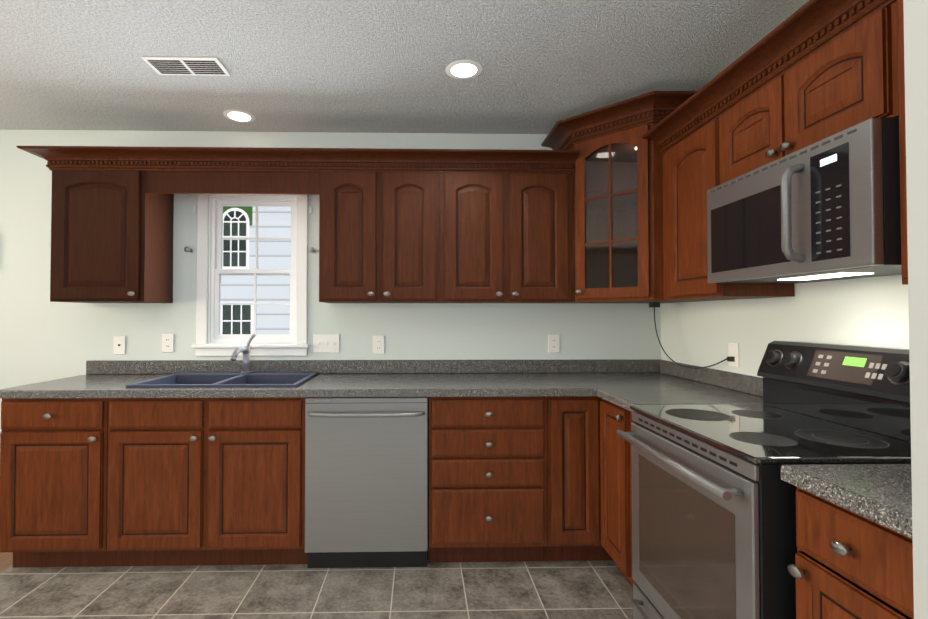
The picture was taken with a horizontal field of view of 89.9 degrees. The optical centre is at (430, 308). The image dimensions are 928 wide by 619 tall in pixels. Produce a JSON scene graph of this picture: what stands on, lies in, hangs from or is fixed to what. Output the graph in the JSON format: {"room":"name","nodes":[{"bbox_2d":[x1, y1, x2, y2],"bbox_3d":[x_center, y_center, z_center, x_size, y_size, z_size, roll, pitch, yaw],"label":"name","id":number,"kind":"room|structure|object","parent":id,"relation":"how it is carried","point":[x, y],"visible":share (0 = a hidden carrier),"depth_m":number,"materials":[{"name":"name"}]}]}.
{"room":"kitchen","nodes":[
{"label":"kitchen","id":0,"kind":"room"},
{"bbox_2d":[0,552,12,572],"bbox_3d":[-3.542,1.247,-3.392,3.051,0.066,12.700,0,-1,-1],"label":"floor","id":1,"kind":"structure","parent":0,"point":[6,560],"depth_m":2.43,"materials":[{"name":"beige wood"}]},
{"bbox_2d":[0,551,632,618],"bbox_3d":[-0.147,1.251,-3.316,3.738,0.060,12.700,0,-1,-1],"label":"floor","id":2,"kind":"structure","parent":0,"point":[536,590],"depth_m":2.14,"materials":[{"name":"grey tile"}]},
{"bbox_2d":[0,398,115,567],"bbox_3d":[-1.871,0.882,2.571,0.514,0.874,0.660,0,-1,-1],"label":"base cabinet","id":3,"kind":"object","parent":2,"relation":"on","point":[53,479],"visible":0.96,"depth_m":2.28,"materials":[{"name":"brown wood"}]},
{"bbox_2d":[106,397,307,565],"bbox_3d":[-1.124,0.883,2.587,0.973,0.874,0.660,0,-1,-1],"label":"base cabinet","id":4,"kind":"object","parent":2,"relation":"on","point":[205,481],"visible":0.98,"depth_m":2.30,"materials":[{"name":"brown wood"}]},
{"bbox_2d":[0,359,700,397],"bbox_3d":[-0.326,0.382,2.608,3.628,0.123,0.674,0,-1,-1],"label":"countertop","id":5,"kind":"structure","parent":4,"relation":"on","point":[570,377],"depth_m":2.70,"materials":[{"name":"stone"}]},
{"bbox_2d":[126,372,318,387],"bbox_3d":[-1.123,0.494,2.622,0.860,0.202,0.526,0,-1,-1],"label":"double-bowl sink","id":6,"kind":"object","parent":5,"relation":"in","point":[239,379],"visible":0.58,"depth_m":2.78,"materials":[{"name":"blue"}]},
{"bbox_2d":[230,334,255,373],"bbox_3d":[-1.116,0.275,2.747,0.083,0.238,0.248,0,-1,-1],"label":"faucet","id":7,"kind":"object","parent":5,"relation":"on","point":[245,351],"visible":1,"depth_m":2.81,"materials":[{"name":"grey metal"}]},
{"bbox_2d":[305,397,427,567],"bbox_3d":[-0.326,0.883,2.564,0.610,0.872,0.629,0,-1,-1],"label":"dishwasher","id":8,"kind":"object","parent":2,"relation":"on","point":[366,482],"visible":0.98,"depth_m":2.31,"materials":[{"name":"grey metal"}]},
{"bbox_2d":[428,396,547,562],"bbox_3d":[0.283,0.883,2.619,0.600,0.874,0.660,0,-1,-1],"label":"base cabinet","id":9,"kind":"object","parent":2,"relation":"on","point":[487,479],"visible":1,"depth_m":2.33,"materials":[{"name":"brown wood"}]},
{"bbox_2d":[544,396,612,560],"bbox_3d":[1.036,0.884,2.652,0.900,0.874,0.628,0,-1,-1],"label":"base cabinet","id":10,"kind":"object","parent":2,"relation":"on","point":[573,487],"visible":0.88,"depth_m":2.34,"materials":[{"name":"brown wood"}]},
{"bbox_2d":[600,399,635,587],"bbox_3d":[1.160,0.875,2.133,0.676,0.874,0.452,0,-1,-1],"label":"base cabinet","id":11,"kind":"object","parent":2,"relation":"on","point":[616,490],"visible":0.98,"depth_m":2.14,"materials":[{"name":"brown wood"}]},
{"bbox_2d":[596,367,779,411],"bbox_3d":[1.168,0.374,2.109,0.662,0.123,0.390,0,-1,-1],"label":"countertop","id":12,"kind":"structure","parent":11,"relation":"on","point":[625,383],"depth_m":2.29,"materials":[{"name":"stone"}]},
{"bbox_2d":[616,341,910,618],"bbox_3d":[1.127,0.714,1.528,0.762,1.176,0.706,0,-1,-1],"label":"range","id":13,"kind":"object","parent":2,"relation":"on","point":[713,515],"visible":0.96,"depth_m":1.43,"materials":[{"name":"black metal"}]},
{"bbox_2d":[787,487,913,618],"bbox_3d":[1.186,0.856,0.976,0.676,0.874,0.324,0,-1,-1],"label":"base cabinet","id":14,"kind":"object","parent":2,"relation":"on","point":[850,564],"visible":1,"depth_m":0.98,"materials":[{"name":"brown wood"}]},
{"bbox_2d":[781,464,912,538],"bbox_3d":[1.194,0.355,0.984,0.662,0.123,0.327,0,-1,-1],"label":"countertop","id":15,"kind":"structure","parent":14,"relation":"on","point":[881,494],"depth_m":1.00,"materials":[{"name":"stone"}]},
{"bbox_2d":[0,130,660,432],"bbox_3d":[-1.813,0.076,2.969,6.790,2.500,0.100,0,-1,-1],"label":"wall","id":16,"kind":"structure","parent":0,"point":[43,338],"depth_m":2.94,"materials":[{"name":"grey paint"}]},
{"bbox_2d":[50,170,173,302],"bbox_3d":[-1.882,-0.412,2.745,0.522,0.752,0.355,0,-1,-1],"label":"upper cabinet","id":17,"kind":"object","parent":16,"relation":"attached to","point":[111,236],"visible":1,"depth_m":2.60,"materials":[{"name":"brown wood"}]},
{"bbox_2d":[113,336,124,353],"bbox_3d":[-1.952,0.230,2.908,0.072,0.115,0.008,0,-1,-1],"label":"electrical outlet plate","id":18,"kind":"object","parent":16,"relation":"attached to","point":[119,344],"visible":1,"depth_m":2.91,"materials":[{"name":"white plastic"}]},
{"bbox_2d":[162,334,173,351],"bbox_3d":[-1.652,0.218,2.915,0.072,0.115,0.008,0,-1,-1],"label":"electrical outlet plate","id":19,"kind":"object","parent":16,"relation":"attached to","point":[167,342],"visible":1,"depth_m":2.91,"materials":[{"name":"white plastic"}]},
{"bbox_2d":[184,247,192,252],"bbox_3d":[-1.513,-0.365,2.897,0.031,0.032,0.069,0,-1,-1],"label":"hook","id":20,"kind":"object","parent":16,"relation":"attached to","point":[190,250],"depth_m":2.87,"materials":[{"name":"silver metal"}]},
{"bbox_2d":[191,194,309,355],"bbox_3d":[-1.128,-0.243,2.966,0.722,1.088,0.144,0,-1,-1],"label":"window","id":21,"kind":"structure","parent":16,"relation":"in","point":[211,340],"depth_m":2.95,"materials":[{"name":"white wood"}]},
{"bbox_2d":[313,334,338,352],"bbox_3d":[-0.662,0.222,2.934,0.165,0.118,0.013,0,-1,-1],"label":"switch plate","id":22,"kind":"object","parent":16,"relation":"attached to","point":[325,343],"visible":1,"depth_m":2.94,"materials":[{"name":"white plastic"}]},
{"bbox_2d":[373,336,383,353],"bbox_3d":[-0.333,0.231,2.944,0.072,0.115,0.008,0,-1,-1],"label":"electrical outlet plate","id":23,"kind":"object","parent":16,"relation":"attached to","point":[378,344],"visible":1,"depth_m":2.94,"materials":[{"name":"white plastic"}]},
{"bbox_2d":[319,172,442,302],"bbox_3d":[-0.295,-0.411,2.796,0.689,0.752,0.322,0,-1,-1],"label":"upper cabinet","id":24,"kind":"object","parent":16,"relation":"attached to","point":[397,237],"depth_m":2.64,"materials":[{"name":"brown wood"}]},
{"bbox_2d":[146,171,319,194],"bbox_3d":[-1.131,-0.720,2.782,0.979,0.135,0.280,0,-1,-1],"label":"valance","id":25,"kind":"object","parent":24,"relation":"attached to","point":[219,182],"visible":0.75,"depth_m":2.64,"materials":[{"name":"brown wood"}]},
{"bbox_2d":[443,173,573,302],"bbox_3d":[0.436,-0.411,2.812,0.773,0.752,0.322,0,-1,-1],"label":"upper cabinet","id":26,"kind":"object","parent":16,"relation":"attached to","point":[508,237],"depth_m":2.65,"materials":[{"name":"brown wood"}]},
{"bbox_2d":[17,146,579,173],"bbox_3d":[-0.712,-0.828,2.751,3.074,0.100,0.407,0,-1,-1],"label":"crown molding","id":27,"kind":"structure","parent":26,"relation":"attached to","point":[239,159],"depth_m":2.62,"materials":[{"name":"brown wood"}]},
{"bbox_2d":[548,335,559,352],"bbox_3d":[0.787,0.226,2.969,0.072,0.115,0.008,0,-1,-1],"label":"electrical outlet plate","id":28,"kind":"object","parent":16,"relation":"attached to","point":[553,343],"visible":1,"depth_m":2.97,"materials":[{"name":"white plastic"}]},
{"bbox_2d":[568,122,716,302],"bbox_3d":[1.149,-0.500,2.686,0.673,0.927,0.610,0,-1,-1],"label":"upper cabinet","id":29,"kind":"object","parent":16,"relation":"attached to","point":[618,212],"visible":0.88,"depth_m":2.61,"materials":[{"name":"brown wood"}]},
{"bbox_2d":[541,91,696,149],"bbox_3d":[1.103,-1.008,2.638,0.767,0.110,0.719,0,-1,-1],"label":"crown molding","id":30,"kind":"structure","parent":29,"relation":"attached to","point":[633,112],"depth_m":2.48,"materials":[{"name":"brown wood"}]},
{"bbox_2d":[0,0,808,133],"bbox_3d":[-1.801,-1.201,0.189,6.890,0.060,5.700,0,-1,-1],"label":"ceiling","id":31,"kind":"structure","parent":0,"point":[359,66],"depth_m":2.11,"materials":[{"name":"white paint"}]},
{"bbox_2d":[141,57,230,75],"bbox_3d":[-1.140,-1.133,2.173,0.345,0.009,0.150,0,-1,-1],"label":"ceiling vent","id":32,"kind":"object","parent":31,"relation":"in","point":[211,66],"visible":1,"depth_m":2.16,"materials":[{"name":"white metal"}]},
{"bbox_2d":[223,110,254,121],"bbox_3d":[-1.122,-1.125,2.721,0.176,0.003,0.176,0,-1,-1],"label":"recessed light","id":33,"kind":"object","parent":31,"relation":"in","point":[239,115],"visible":1,"depth_m":2.71,"materials":[{"name":"white"}]},
{"bbox_2d":[446,60,481,78],"bbox_3d":[0.158,-1.134,2.209,0.176,0.003,0.176,0,-1,-1],"label":"recessed light","id":34,"kind":"object","parent":31,"relation":"in","point":[463,69],"visible":1,"depth_m":2.20,"materials":[{"name":"white"}]},
{"bbox_2d":[661,275,908,377],"bbox_3d":[1.593,0.030,0.244,0.100,2.500,5.700,0,-1,-1],"label":"wall","id":35,"kind":"structure","parent":0,"point":[871,311],"depth_m":1.95,"materials":[{"name":"grey paint"}]},
{"bbox_2d":[662,120,794,299],"bbox_3d":[1.336,-0.422,2.152,0.322,0.752,0.463,0,-1,-1],"label":"upper cabinet","id":36,"kind":"object","parent":35,"relation":"attached to","point":[688,167],"depth_m":2.11,"materials":[{"name":"brown wood"}]},
{"bbox_2d":[642,0,896,155],"bbox_3d":[1.154,-0.847,1.615,0.105,0.100,1.540,0,-1,-1],"label":"crown molding","id":37,"kind":"structure","parent":36,"relation":"attached to","point":[809,28],"depth_m":1.61,"materials":[{"name":"brown wood"}]},
{"bbox_2d":[727,343,738,366],"bbox_3d":[1.483,0.230,2.289,0.028,0.116,0.072,0,-1,-1],"label":"electrical outlet plate","id":38,"kind":"object","parent":35,"relation":"attached to","point":[733,355],"visible":1,"depth_m":2.28,"materials":[{"name":"white plastic"}]},
{"bbox_2d":[649,302,726,368],"bbox_3d":[1.385,0.143,2.533,0.159,0.362,0.472,0,-1,-1],"label":"power cord","id":39,"kind":"object","parent":38,"relation":"attached to","point":[655,304],"visible":1,"depth_m":2.71,"materials":[{"name":"black rubber"}]},
{"bbox_2d":[714,5,889,186],"bbox_3d":[1.350,-0.652,1.568,0.322,0.311,0.710,0,-1,-1],"label":"upper cabinet","id":40,"kind":"object","parent":35,"relation":"attached to","point":[855,75],"depth_m":1.45,"materials":[{"name":"brown wood"}]},
{"bbox_2d":[707,117,901,283],"bbox_3d":[1.296,-0.299,1.561,0.429,0.388,0.700,0,-1,-1],"label":"microwave","id":41,"kind":"object","parent":40,"relation":"attached to","point":[827,209],"visible":1,"depth_m":1.39,"materials":[{"name":"grey metal"}]},
{"bbox_2d":[890,0,907,284],"bbox_3d":[1.362,-0.441,1.024,0.322,0.752,0.369,0,-1,-1],"label":"upper cabinet","id":42,"kind":"object","parent":35,"relation":"attached to","point":[897,72],"depth_m":1.18,"materials":[{"name":"brown wood"}]},
{"bbox_2d":[903,0,927,618],"bbox_3d":[1.186,0.064,0.724,0.688,2.448,0.198,0,-1,-1],"label":"wall","id":43,"kind":"structure","parent":0,"point":[916,59],"depth_m":0.80,"materials":[{"name":"grey paint"}]},
{"label":"outside","id":44,"kind":"structure","parent":0,"visible":0},
{"bbox_2d":[220,206,290,333],"bbox_3d":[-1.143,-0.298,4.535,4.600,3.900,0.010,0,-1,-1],"label":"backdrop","id":45,"kind":"structure","parent":44,"point":[283,255],"depth_m":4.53,"materials":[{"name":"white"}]}
]}

